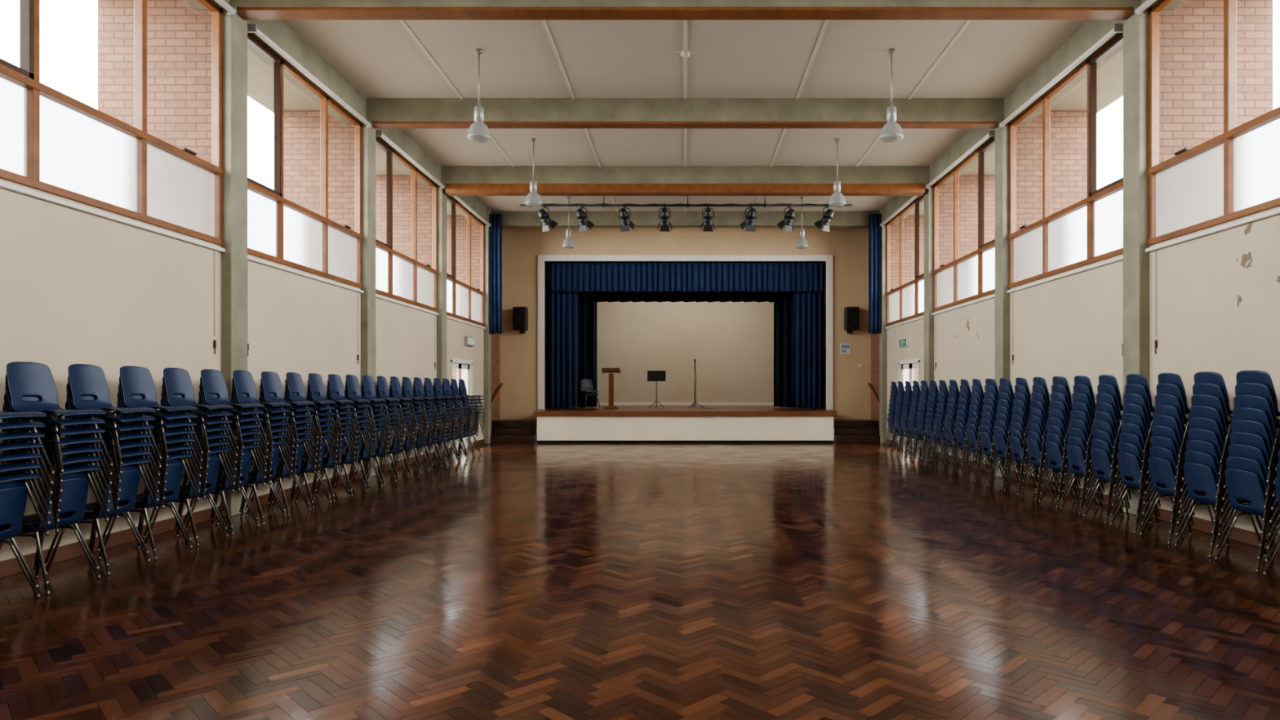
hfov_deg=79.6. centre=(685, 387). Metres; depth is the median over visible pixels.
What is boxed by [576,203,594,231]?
spotlight
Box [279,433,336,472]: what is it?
chair
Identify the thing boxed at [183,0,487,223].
beam
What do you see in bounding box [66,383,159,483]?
chair
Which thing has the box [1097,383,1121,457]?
chair
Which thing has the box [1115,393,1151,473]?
chair
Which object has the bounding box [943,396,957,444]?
chair
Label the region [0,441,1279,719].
floor
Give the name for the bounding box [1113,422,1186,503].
chair
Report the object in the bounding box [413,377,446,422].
chair
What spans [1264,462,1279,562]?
chair
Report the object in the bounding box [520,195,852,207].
bar
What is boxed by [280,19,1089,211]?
ceiling
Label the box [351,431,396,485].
chair
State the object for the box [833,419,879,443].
steps
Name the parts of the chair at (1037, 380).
leg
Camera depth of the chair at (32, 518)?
5.79 m
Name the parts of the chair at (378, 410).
leg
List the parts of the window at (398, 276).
frosted pane, opening sash, frosted pane, frosted pane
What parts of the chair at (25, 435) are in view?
leg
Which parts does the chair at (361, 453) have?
leg, leg, leg, leg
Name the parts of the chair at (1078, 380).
leg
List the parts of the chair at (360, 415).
leg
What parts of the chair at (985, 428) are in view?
leg, leg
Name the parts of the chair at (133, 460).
leg, leg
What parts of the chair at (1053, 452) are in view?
leg, leg, leg, leg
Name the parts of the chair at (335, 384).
leg, leg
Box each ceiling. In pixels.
[247,49,461,215]
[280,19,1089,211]
[909,49,1123,215]
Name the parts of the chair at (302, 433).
leg, leg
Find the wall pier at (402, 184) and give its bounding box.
[375,174,432,267]
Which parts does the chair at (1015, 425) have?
leg, leg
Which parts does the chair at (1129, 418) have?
leg, leg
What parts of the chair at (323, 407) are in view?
leg, leg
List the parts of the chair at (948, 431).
leg, leg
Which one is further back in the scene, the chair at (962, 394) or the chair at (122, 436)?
the chair at (962, 394)
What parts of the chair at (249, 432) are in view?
leg, leg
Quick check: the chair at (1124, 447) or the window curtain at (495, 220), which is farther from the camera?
the window curtain at (495, 220)
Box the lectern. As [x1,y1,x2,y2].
[601,368,620,408]
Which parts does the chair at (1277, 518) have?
leg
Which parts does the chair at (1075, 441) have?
leg, leg, leg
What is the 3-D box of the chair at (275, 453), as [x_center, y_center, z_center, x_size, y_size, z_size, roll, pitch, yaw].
[-4.865,1.092,8.611,0.524,0.818,0.487,0,0,-1]
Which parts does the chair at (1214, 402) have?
leg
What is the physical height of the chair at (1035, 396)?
0.818 m
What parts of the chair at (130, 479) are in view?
leg, leg, leg, leg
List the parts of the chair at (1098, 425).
leg, leg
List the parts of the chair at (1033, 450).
leg, leg, leg, leg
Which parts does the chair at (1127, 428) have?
leg, leg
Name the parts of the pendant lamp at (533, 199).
suspension rod, lamp shade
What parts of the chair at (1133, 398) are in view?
leg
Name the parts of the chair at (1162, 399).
leg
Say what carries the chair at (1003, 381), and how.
on the chair at (1005, 388)
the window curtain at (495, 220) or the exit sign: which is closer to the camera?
the exit sign
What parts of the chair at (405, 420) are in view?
leg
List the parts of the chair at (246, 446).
leg, leg, leg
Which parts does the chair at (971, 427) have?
leg, leg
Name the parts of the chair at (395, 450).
leg, leg, leg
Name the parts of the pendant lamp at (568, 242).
suspension rod, lamp shade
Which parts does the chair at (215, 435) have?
leg, leg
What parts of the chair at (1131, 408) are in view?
leg, leg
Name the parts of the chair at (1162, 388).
leg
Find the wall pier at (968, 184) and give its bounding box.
[938,174,995,267]
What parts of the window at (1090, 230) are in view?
frosted pane, frosted pane, opening sash, frosted pane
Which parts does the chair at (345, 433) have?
leg, leg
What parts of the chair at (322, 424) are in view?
leg, leg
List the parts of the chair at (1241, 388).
leg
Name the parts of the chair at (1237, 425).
leg, leg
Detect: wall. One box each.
[0,177,483,561]
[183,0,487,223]
[446,215,479,379]
[491,333,499,427]
[499,227,871,419]
[596,301,773,402]
[871,333,879,427]
[883,0,1186,223]
[887,205,1279,537]
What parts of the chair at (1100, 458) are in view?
leg, leg, leg, leg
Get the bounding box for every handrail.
[491,382,502,405]
[867,382,879,405]
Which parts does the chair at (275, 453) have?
leg, leg, leg, leg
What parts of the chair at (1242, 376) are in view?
leg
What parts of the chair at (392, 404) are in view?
leg, leg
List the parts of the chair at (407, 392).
leg, leg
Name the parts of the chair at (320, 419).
leg, leg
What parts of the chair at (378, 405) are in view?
leg, leg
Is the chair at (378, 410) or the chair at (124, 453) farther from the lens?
the chair at (378, 410)
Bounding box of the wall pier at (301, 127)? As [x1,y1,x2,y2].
[284,110,355,231]
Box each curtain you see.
[488,213,502,334]
[546,262,824,302]
[546,301,596,407]
[547,290,577,408]
[577,290,589,407]
[773,301,824,407]
[781,291,793,407]
[793,290,822,408]
[868,213,881,333]
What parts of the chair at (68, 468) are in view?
leg, leg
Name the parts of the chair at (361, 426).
leg, leg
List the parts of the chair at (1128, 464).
leg, leg, leg, leg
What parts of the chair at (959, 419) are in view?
leg, leg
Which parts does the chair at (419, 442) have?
leg, leg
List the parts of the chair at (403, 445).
leg, leg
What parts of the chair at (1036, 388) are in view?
leg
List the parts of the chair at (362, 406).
leg, leg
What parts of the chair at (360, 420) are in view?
leg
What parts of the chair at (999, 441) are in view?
leg, leg, leg, leg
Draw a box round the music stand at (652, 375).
[647,370,666,408]
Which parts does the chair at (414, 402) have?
leg, leg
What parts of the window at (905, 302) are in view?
frosted pane, frosted pane, opening sash, frosted pane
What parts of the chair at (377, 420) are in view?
leg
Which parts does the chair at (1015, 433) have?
leg, leg, leg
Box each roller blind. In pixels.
[214,0,236,15]
[247,23,372,128]
[375,129,444,188]
[452,195,490,226]
[880,195,918,226]
[925,129,995,188]
[998,23,1123,128]
[1133,0,1155,15]
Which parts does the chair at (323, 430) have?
leg, leg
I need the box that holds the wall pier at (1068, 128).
[1015,110,1087,231]
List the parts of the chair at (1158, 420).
leg, leg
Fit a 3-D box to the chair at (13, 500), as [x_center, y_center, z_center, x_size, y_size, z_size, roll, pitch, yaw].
[-4.865,1.092,5.238,0.524,0.818,0.487,0,0,1]
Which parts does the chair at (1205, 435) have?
leg, leg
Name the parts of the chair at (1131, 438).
leg, leg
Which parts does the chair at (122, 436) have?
leg, leg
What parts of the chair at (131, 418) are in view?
leg, leg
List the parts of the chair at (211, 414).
leg, leg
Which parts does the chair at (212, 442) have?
leg, leg, leg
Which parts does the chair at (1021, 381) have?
leg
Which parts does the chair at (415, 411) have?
leg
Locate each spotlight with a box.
[537,203,558,231]
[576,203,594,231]
[618,203,635,231]
[657,203,671,231]
[700,203,715,231]
[739,203,756,231]
[777,203,795,231]
[813,204,833,231]
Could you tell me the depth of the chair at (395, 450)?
12.42 m
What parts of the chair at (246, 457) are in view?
leg, leg, leg, leg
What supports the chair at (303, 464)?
on the chair at (308, 469)
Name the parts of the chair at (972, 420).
leg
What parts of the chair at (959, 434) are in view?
leg, leg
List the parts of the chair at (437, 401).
leg, leg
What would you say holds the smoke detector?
attached to the ceiling at (380, 58)
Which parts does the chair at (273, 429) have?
leg, leg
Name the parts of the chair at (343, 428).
leg, leg, leg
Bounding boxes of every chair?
[0,410,54,475]
[0,420,53,484]
[0,431,53,495]
[0,440,52,505]
[0,451,50,515]
[0,461,50,525]
[0,471,48,535]
[0,477,100,595]
[0,479,39,588]
[0,486,40,599]
[1,374,112,483]
[1,418,109,523]
[1,429,108,533]
[2,361,113,473]
[2,386,111,493]
[3,404,110,513]
[4,393,111,502]
[22,471,99,585]
[44,463,149,567]
[45,469,150,575]
[64,375,161,474]
[64,416,158,510]
[64,426,158,519]
[65,364,161,465]
[65,400,159,501]
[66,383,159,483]
[66,395,159,492]
[96,457,191,551]
[97,462,192,559]
[115,413,199,500]
[115,421,199,508]
[117,392,200,484]
[117,403,200,492]
[118,365,203,458]
[118,384,201,475]
[119,376,202,466]
[142,452,226,539]
[144,457,228,546]
[160,399,235,484]
[160,408,235,491]
[161,384,236,468]
[161,391,236,475]
[162,377,237,461]
[163,367,238,453]
[168,444,234,498]
[182,448,257,528]
[182,453,259,535]
[191,391,266,470]
[193,385,267,462]
[196,377,267,455]
[196,414,265,491]
[197,368,268,448]
[197,407,266,484]
[198,398,266,476]
[215,444,285,519]
[216,448,286,525]
[222,397,293,471]
[222,412,292,477]
[225,390,293,464]
[226,384,293,457]
[230,415,291,484]
[231,377,293,451]
[232,370,294,444]
[244,440,309,511]
[245,444,310,516]
[251,413,315,471]
[251,420,315,478]
[252,397,316,466]
[254,391,317,459]
[255,384,317,453]
[259,371,318,440]
[260,378,318,447]
[271,437,330,503]
[271,441,331,509]
[277,427,337,466]
[278,396,337,461]
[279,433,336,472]
[280,390,337,455]
[284,378,338,444]
[284,385,337,449]
[286,372,338,437]
[293,435,349,497]
[294,438,350,502]
[301,416,355,462]
[302,431,355,467]
[303,390,355,451]
[303,396,355,457]
[307,379,356,440]
[307,386,356,445]
[308,373,357,435]
[314,432,366,491]
[315,435,367,496]
[323,429,371,463]
[324,395,373,453]
[324,424,372,458]
[325,390,373,448]
[327,380,373,437]
[327,384,373,443]
[328,373,374,432]
[333,431,382,486]
[333,433,382,490]
[342,426,386,460]
[343,394,387,449]
[344,390,388,444]
[344,413,387,455]
[345,380,388,435]
[345,385,388,439]
[346,374,389,430]
[351,428,395,481]
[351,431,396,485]
[360,386,402,437]
[360,389,401,442]
[361,375,402,428]
[361,380,402,433]
[361,425,400,456]
[362,420,400,452]
[365,416,401,447]
[366,429,408,476]
[366,431,408,481]
[375,389,413,439]
[376,381,414,431]
[376,384,414,435]
[376,401,413,444]
[377,375,415,426]
[377,419,413,448]
[377,423,413,453]
[380,426,420,473]
[380,429,420,477]
[389,385,426,433]
[389,389,425,437]
[390,376,426,424]
[390,381,426,429]
[391,417,424,446]
[391,422,424,450]
[392,428,431,469]
[393,427,431,473]
[395,413,425,441]
[401,382,436,427]
[401,385,436,431]
[401,390,435,435]
[402,377,436,423]
[404,413,435,439]
[404,421,435,448]
[404,426,440,466]
[405,428,441,470]
[407,417,435,444]
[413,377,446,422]
[413,381,446,426]
[413,385,445,429]
[413,390,445,433]
[413,398,445,437]
[418,419,444,445]
[426,416,444,441]
[578,378,599,405]
[578,386,599,408]
[921,417,948,461]
[921,423,956,466]
[922,412,949,456]
[930,424,966,470]
[931,418,964,464]
[932,413,959,458]
[933,396,946,441]
[933,402,945,447]
[933,408,945,453]
[934,391,946,435]
[938,385,947,430]
[939,379,948,424]
[940,426,978,473]
[941,420,978,467]
[942,403,956,449]
[942,408,956,455]
[942,414,970,462]
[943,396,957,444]
[944,391,958,438]
[948,385,959,431]
[949,379,959,426]
[951,422,990,471]
[951,427,989,477]
[952,409,968,458]
[952,415,991,465]
[953,403,968,452]
[954,397,968,446]
[955,391,969,439]
[960,379,971,427]
[960,385,970,434]
[962,429,1004,481]
[963,422,1004,475]
[964,410,981,462]
[964,417,1004,468]
[965,404,980,455]
[966,397,982,448]
[967,391,982,442]
[971,385,983,435]
[972,378,984,429]
[974,431,1019,485]
[975,425,1019,479]
[976,417,1020,471]
[977,404,995,458]
[977,411,994,465]
[978,398,995,452]
[979,391,996,444]
[984,385,997,438]
[985,378,998,431]
[988,433,1036,490]
[989,426,1037,483]
[990,419,1038,476]
[991,405,1010,462]
[991,413,1039,469]
[992,399,1012,454]
[993,391,1013,448]
[999,377,1014,433]
[999,385,1013,440]
[1004,428,1055,488]
[1004,435,1055,496]
[1005,421,1057,480]
[1006,413,1057,473]
[1007,406,1026,466]
[1008,391,1029,450]
[1008,399,1028,458]
[1014,384,1030,443]
[1015,377,1031,435]
[1020,438,1075,502]
[1022,422,1076,486]
[1022,431,1075,493]
[1023,415,1077,478]
[1024,407,1078,470]
[1025,400,1047,462]
[1026,392,1048,454]
[1031,384,1048,446]
[1032,377,1071,438]
[1039,441,1098,508]
[1040,425,1100,491]
[1040,433,1099,500]
[1041,417,1100,483]
[1042,408,1066,475]
[1044,392,1070,458]
[1044,400,1068,466]
[1051,384,1093,449]
[1052,376,1095,441]
[1060,444,1124,515]
[1061,435,1124,506]
[1062,418,1127,488]
[1062,426,1123,497]
[1063,409,1128,479]
[1065,392,1093,462]
[1065,401,1092,471]
[1072,384,1119,453]
[1074,375,1095,444]
[1083,448,1152,524]
[1084,439,1153,515]
[1085,429,1151,505]
[1086,420,1155,496]
[1087,411,1133,486]
[1088,402,1119,476]
[1089,393,1121,467]
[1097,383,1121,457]
[1098,374,1151,448]
[1110,452,1186,533]
[1111,432,1186,513]
[1111,442,1186,524]
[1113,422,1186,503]
[1114,413,1183,493]
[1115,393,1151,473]
[1115,403,1151,483]
[1124,383,1153,462]
[1125,373,1188,453]
[1139,456,1222,545]
[1141,446,1223,533]
[1142,435,1222,523]
[1143,425,1195,511]
[1144,414,1196,501]
[1146,394,1187,479]
[1146,404,1186,490]
[1147,383,1189,468]
[1157,373,1190,457]
[1174,462,1267,558]
[1175,450,1268,546]
[1177,440,1262,534]
[1178,428,1233,522]
[1179,417,1228,511]
[1180,405,1230,498]
[1182,394,1230,487]
[1184,371,1232,463]
[1192,382,1231,475]
[1214,468,1279,573]
[1216,456,1278,559]
[1217,444,1277,547]
[1219,431,1279,534]
[1220,419,1279,521]
[1222,407,1279,509]
[1223,395,1279,496]
[1224,382,1279,483]
[1226,369,1279,470]
[1262,475,1279,575]
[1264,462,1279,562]
[1266,450,1279,550]
[1267,440,1279,537]
[1269,504,1279,524]
[1271,489,1275,497]
[1271,497,1277,511]
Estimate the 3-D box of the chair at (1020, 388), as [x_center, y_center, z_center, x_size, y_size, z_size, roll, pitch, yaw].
[4.969,0.364,10.898,0.524,0.818,0.487,0,0,1]
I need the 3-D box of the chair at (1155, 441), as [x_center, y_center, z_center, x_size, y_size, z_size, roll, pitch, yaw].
[4.909,0.884,7.567,0.524,0.818,0.487,0,0,1]
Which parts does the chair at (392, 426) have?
leg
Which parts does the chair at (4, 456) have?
leg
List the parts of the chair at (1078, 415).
leg, leg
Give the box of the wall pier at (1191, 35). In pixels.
[1159,0,1272,163]
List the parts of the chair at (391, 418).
leg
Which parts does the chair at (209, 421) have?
leg, leg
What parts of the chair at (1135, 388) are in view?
leg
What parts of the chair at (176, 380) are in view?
leg, leg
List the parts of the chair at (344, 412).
leg, leg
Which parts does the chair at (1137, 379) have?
leg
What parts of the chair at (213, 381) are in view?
leg, leg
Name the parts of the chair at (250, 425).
leg, leg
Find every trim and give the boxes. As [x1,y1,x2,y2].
[0,181,485,328]
[398,19,549,212]
[537,254,833,409]
[541,19,617,212]
[683,19,687,212]
[754,19,829,208]
[821,19,972,212]
[884,208,1279,328]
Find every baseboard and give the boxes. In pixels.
[0,439,484,577]
[596,402,773,404]
[886,439,1279,552]
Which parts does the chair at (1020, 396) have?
leg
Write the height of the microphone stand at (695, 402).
1.511 m
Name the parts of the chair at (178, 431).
leg, leg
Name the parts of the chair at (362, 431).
leg, leg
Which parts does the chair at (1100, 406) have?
leg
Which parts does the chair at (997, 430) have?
leg, leg, leg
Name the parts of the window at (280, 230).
frosted pane, opening sash, frosted pane, frosted pane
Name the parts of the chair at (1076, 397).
leg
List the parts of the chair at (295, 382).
leg, leg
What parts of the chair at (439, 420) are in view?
leg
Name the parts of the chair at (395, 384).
leg, leg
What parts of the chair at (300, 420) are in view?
leg, leg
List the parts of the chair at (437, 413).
leg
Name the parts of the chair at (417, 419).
leg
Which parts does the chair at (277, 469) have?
leg, leg, leg, leg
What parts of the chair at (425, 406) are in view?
leg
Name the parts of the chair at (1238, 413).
leg, leg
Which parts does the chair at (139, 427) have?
leg, leg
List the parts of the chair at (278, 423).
leg, leg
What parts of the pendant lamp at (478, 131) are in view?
suspension rod, lamp shade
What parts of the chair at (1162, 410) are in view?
leg, leg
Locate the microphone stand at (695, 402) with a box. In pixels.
[688,359,706,408]
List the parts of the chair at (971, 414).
leg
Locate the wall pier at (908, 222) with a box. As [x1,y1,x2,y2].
[890,215,924,381]
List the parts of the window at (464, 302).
frosted pane, opening sash, frosted pane, frosted pane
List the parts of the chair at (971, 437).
leg, leg, leg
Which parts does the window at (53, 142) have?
frosted pane, opening sash, frosted pane, frosted pane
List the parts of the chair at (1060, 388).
leg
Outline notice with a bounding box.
[840,343,850,353]
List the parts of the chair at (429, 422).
leg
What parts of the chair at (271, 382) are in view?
leg, leg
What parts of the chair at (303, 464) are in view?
leg, leg, leg, leg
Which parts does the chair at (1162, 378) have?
leg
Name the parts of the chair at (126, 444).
leg, leg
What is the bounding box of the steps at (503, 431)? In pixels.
[490,419,537,443]
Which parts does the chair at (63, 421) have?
leg, leg, leg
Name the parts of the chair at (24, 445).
leg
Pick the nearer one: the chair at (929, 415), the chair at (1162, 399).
the chair at (1162, 399)
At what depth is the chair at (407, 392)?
13.65 m
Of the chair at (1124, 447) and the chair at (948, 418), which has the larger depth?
the chair at (948, 418)
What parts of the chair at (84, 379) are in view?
leg, leg, leg, leg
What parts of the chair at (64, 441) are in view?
leg, leg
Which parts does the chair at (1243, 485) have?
leg, leg, leg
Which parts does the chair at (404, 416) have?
leg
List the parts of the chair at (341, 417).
leg, leg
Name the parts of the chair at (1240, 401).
leg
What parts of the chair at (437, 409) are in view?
leg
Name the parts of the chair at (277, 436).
leg, leg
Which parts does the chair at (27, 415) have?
leg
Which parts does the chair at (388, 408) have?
leg, leg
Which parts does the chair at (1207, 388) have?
leg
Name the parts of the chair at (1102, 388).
leg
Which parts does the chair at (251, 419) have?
leg, leg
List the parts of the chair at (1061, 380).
leg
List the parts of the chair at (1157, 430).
leg, leg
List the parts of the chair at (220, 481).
leg, leg, leg, leg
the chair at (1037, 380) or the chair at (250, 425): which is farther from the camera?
the chair at (1037, 380)
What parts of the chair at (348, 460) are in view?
leg, leg, leg, leg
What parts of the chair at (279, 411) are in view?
leg, leg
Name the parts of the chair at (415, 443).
leg, leg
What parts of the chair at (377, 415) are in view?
leg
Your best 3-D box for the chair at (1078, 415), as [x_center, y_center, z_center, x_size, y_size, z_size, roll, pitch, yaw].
[4.933,0.676,9.229,0.524,0.818,0.487,0,0,1]
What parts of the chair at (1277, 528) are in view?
leg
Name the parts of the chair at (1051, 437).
leg, leg, leg, leg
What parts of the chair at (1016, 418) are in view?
leg, leg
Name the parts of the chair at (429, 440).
leg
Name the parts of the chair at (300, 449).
leg, leg, leg, leg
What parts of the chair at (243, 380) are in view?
leg, leg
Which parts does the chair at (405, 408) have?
leg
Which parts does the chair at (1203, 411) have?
leg, leg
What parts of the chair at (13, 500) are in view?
leg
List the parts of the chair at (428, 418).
leg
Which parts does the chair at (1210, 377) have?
leg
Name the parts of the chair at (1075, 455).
leg, leg, leg, leg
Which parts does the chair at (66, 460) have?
leg, leg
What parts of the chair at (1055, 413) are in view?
leg, leg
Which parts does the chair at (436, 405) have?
leg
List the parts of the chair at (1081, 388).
leg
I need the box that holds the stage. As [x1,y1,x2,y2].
[533,404,836,443]
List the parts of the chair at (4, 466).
leg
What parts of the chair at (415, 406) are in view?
leg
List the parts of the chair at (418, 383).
leg, leg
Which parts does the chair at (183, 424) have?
leg, leg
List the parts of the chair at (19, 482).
leg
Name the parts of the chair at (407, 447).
leg, leg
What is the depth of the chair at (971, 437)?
12.49 m
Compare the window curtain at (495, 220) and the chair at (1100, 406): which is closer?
the chair at (1100, 406)
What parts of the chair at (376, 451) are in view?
leg, leg, leg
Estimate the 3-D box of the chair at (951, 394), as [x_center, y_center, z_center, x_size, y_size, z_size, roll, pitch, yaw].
[4.957,0.468,13.668,0.524,0.818,0.487,0,0,1]
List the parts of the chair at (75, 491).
leg, leg, leg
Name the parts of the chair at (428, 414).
leg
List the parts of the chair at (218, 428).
leg, leg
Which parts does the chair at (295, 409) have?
leg, leg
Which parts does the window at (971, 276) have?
frosted pane, frosted pane, opening sash, frosted pane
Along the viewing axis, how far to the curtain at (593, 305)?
24.62 m
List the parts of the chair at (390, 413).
leg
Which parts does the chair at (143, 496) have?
leg, leg, leg, leg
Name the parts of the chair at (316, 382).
leg, leg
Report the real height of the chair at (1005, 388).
0.818 m
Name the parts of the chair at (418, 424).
leg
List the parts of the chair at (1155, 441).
leg, leg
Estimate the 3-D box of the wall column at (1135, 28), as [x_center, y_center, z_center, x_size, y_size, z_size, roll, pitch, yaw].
[5.400,-1.670,9.120,0.200,6.340,0.340,0,0,0]
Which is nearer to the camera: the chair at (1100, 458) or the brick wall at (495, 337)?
the chair at (1100, 458)
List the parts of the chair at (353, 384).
leg, leg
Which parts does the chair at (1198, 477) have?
leg, leg, leg, leg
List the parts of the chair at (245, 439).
leg, leg, leg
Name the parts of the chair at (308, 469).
leg, leg, leg, leg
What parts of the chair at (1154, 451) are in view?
leg, leg, leg, leg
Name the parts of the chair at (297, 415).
leg, leg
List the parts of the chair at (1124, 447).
leg, leg, leg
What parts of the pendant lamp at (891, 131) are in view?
suspension rod, lamp shade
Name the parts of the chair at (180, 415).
leg, leg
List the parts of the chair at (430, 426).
leg, leg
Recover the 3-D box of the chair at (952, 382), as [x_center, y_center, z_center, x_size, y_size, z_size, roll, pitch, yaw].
[4.981,0.260,13.670,0.524,0.818,0.487,0,0,1]
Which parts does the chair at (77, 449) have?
leg, leg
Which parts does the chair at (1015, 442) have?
leg, leg, leg, leg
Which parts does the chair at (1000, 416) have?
leg, leg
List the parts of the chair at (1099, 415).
leg, leg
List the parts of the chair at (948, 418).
leg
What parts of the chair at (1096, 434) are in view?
leg, leg, leg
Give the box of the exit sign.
[899,337,908,346]
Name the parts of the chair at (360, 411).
leg, leg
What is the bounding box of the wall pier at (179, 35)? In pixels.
[97,0,211,163]
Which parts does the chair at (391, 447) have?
leg, leg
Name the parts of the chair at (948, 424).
leg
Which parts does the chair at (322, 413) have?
leg, leg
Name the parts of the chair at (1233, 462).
leg, leg, leg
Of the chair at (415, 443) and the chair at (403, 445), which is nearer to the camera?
the chair at (403, 445)
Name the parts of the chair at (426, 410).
leg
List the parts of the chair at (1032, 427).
leg, leg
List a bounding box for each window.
[0,0,223,245]
[247,31,362,288]
[375,136,437,311]
[446,193,484,326]
[885,193,924,326]
[933,136,995,311]
[1008,31,1123,288]
[1146,0,1279,245]
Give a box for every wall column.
[221,0,247,516]
[360,97,375,477]
[436,165,446,457]
[483,208,491,444]
[879,208,887,444]
[924,165,933,457]
[995,97,1009,477]
[1123,0,1149,516]
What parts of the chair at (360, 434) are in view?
leg, leg, leg, leg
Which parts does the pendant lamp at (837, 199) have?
suspension rod, lamp shade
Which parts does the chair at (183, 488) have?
leg, leg, leg, leg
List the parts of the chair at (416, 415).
leg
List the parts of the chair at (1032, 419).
leg, leg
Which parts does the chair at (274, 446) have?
leg, leg, leg, leg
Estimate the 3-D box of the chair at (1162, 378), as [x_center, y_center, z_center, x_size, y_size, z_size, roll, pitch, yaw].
[4.981,0.260,7.562,0.524,0.818,0.487,0,0,1]
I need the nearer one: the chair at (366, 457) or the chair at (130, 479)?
the chair at (130, 479)
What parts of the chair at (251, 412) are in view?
leg, leg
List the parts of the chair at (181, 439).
leg, leg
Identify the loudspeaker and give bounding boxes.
[512,306,528,333]
[844,306,859,333]
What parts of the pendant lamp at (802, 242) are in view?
suspension rod, lamp shade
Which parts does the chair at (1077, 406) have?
leg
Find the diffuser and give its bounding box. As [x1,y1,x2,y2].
[467,337,474,345]
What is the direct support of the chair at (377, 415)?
on the chair at (377, 420)
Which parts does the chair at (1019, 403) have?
leg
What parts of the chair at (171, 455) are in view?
leg, leg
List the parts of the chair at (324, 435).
leg, leg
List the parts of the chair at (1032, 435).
leg, leg, leg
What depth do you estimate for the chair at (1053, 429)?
9.70 m
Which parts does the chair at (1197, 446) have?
leg, leg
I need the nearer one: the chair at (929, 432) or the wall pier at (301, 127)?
the wall pier at (301, 127)
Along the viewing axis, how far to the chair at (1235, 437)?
6.35 m
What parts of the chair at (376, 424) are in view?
leg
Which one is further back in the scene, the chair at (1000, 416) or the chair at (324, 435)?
the chair at (1000, 416)
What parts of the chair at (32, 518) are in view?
leg, leg, leg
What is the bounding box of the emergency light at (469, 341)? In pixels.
[464,336,474,346]
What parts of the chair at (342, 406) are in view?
leg, leg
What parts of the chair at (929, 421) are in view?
leg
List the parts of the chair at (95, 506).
leg, leg, leg, leg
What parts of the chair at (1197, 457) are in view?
leg, leg, leg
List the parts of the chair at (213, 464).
leg, leg, leg, leg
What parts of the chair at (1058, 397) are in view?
leg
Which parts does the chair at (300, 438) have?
leg, leg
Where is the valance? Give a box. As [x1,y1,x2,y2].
[547,262,823,292]
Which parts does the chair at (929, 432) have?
leg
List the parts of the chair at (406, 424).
leg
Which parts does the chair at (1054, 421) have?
leg, leg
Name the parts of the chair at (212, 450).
leg, leg, leg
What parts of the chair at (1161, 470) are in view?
leg, leg, leg, leg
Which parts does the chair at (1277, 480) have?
leg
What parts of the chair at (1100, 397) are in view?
leg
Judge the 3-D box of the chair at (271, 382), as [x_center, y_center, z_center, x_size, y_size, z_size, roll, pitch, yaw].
[-4.764,0.210,9.173,0.524,0.818,0.487,0,0,2]
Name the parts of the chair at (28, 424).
leg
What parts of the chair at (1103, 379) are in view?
leg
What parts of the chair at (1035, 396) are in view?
leg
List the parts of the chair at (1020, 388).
leg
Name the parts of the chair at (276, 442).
leg, leg, leg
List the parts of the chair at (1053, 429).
leg, leg, leg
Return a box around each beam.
[230,0,1140,7]
[236,7,1133,19]
[367,97,1003,121]
[372,121,998,128]
[441,165,928,186]
[445,183,924,195]
[491,211,879,227]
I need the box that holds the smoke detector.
[675,48,695,57]
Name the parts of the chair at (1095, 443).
leg, leg, leg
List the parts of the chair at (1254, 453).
leg, leg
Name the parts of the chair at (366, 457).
leg, leg, leg, leg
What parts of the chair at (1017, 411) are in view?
leg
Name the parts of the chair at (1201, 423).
leg, leg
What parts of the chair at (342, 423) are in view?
leg, leg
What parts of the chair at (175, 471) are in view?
leg, leg, leg, leg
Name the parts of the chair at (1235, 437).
leg, leg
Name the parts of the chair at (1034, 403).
leg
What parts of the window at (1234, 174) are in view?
frosted pane, frosted pane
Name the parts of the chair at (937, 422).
leg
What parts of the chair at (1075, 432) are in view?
leg, leg, leg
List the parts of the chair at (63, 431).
leg, leg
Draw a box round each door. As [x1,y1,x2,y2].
[450,358,472,452]
[897,358,919,453]
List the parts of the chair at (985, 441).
leg, leg, leg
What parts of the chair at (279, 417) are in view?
leg, leg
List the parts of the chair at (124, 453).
leg, leg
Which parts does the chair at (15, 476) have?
leg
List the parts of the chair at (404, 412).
leg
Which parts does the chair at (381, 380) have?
leg, leg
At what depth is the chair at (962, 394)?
12.96 m
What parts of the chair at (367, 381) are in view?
leg, leg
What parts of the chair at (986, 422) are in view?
leg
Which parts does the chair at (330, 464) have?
leg, leg, leg, leg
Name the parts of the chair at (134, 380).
leg, leg, leg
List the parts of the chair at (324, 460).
leg, leg, leg, leg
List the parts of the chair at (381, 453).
leg, leg, leg, leg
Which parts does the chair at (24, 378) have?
leg, leg, leg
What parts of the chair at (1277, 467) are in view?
leg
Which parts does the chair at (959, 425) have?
leg, leg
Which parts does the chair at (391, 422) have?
leg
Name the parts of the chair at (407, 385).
leg, leg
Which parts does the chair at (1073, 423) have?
leg, leg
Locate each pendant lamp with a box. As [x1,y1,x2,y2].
[466,48,491,142]
[524,137,542,207]
[562,195,575,248]
[795,195,808,248]
[828,137,845,207]
[880,48,903,142]
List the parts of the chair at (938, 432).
leg, leg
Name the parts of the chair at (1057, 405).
leg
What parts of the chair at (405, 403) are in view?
leg, leg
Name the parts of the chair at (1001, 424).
leg, leg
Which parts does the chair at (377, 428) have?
leg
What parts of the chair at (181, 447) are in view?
leg, leg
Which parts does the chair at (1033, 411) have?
leg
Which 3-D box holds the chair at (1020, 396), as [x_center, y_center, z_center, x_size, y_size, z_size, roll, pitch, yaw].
[4.957,0.468,10.897,0.524,0.818,0.487,0,0,1]
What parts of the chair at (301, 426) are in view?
leg, leg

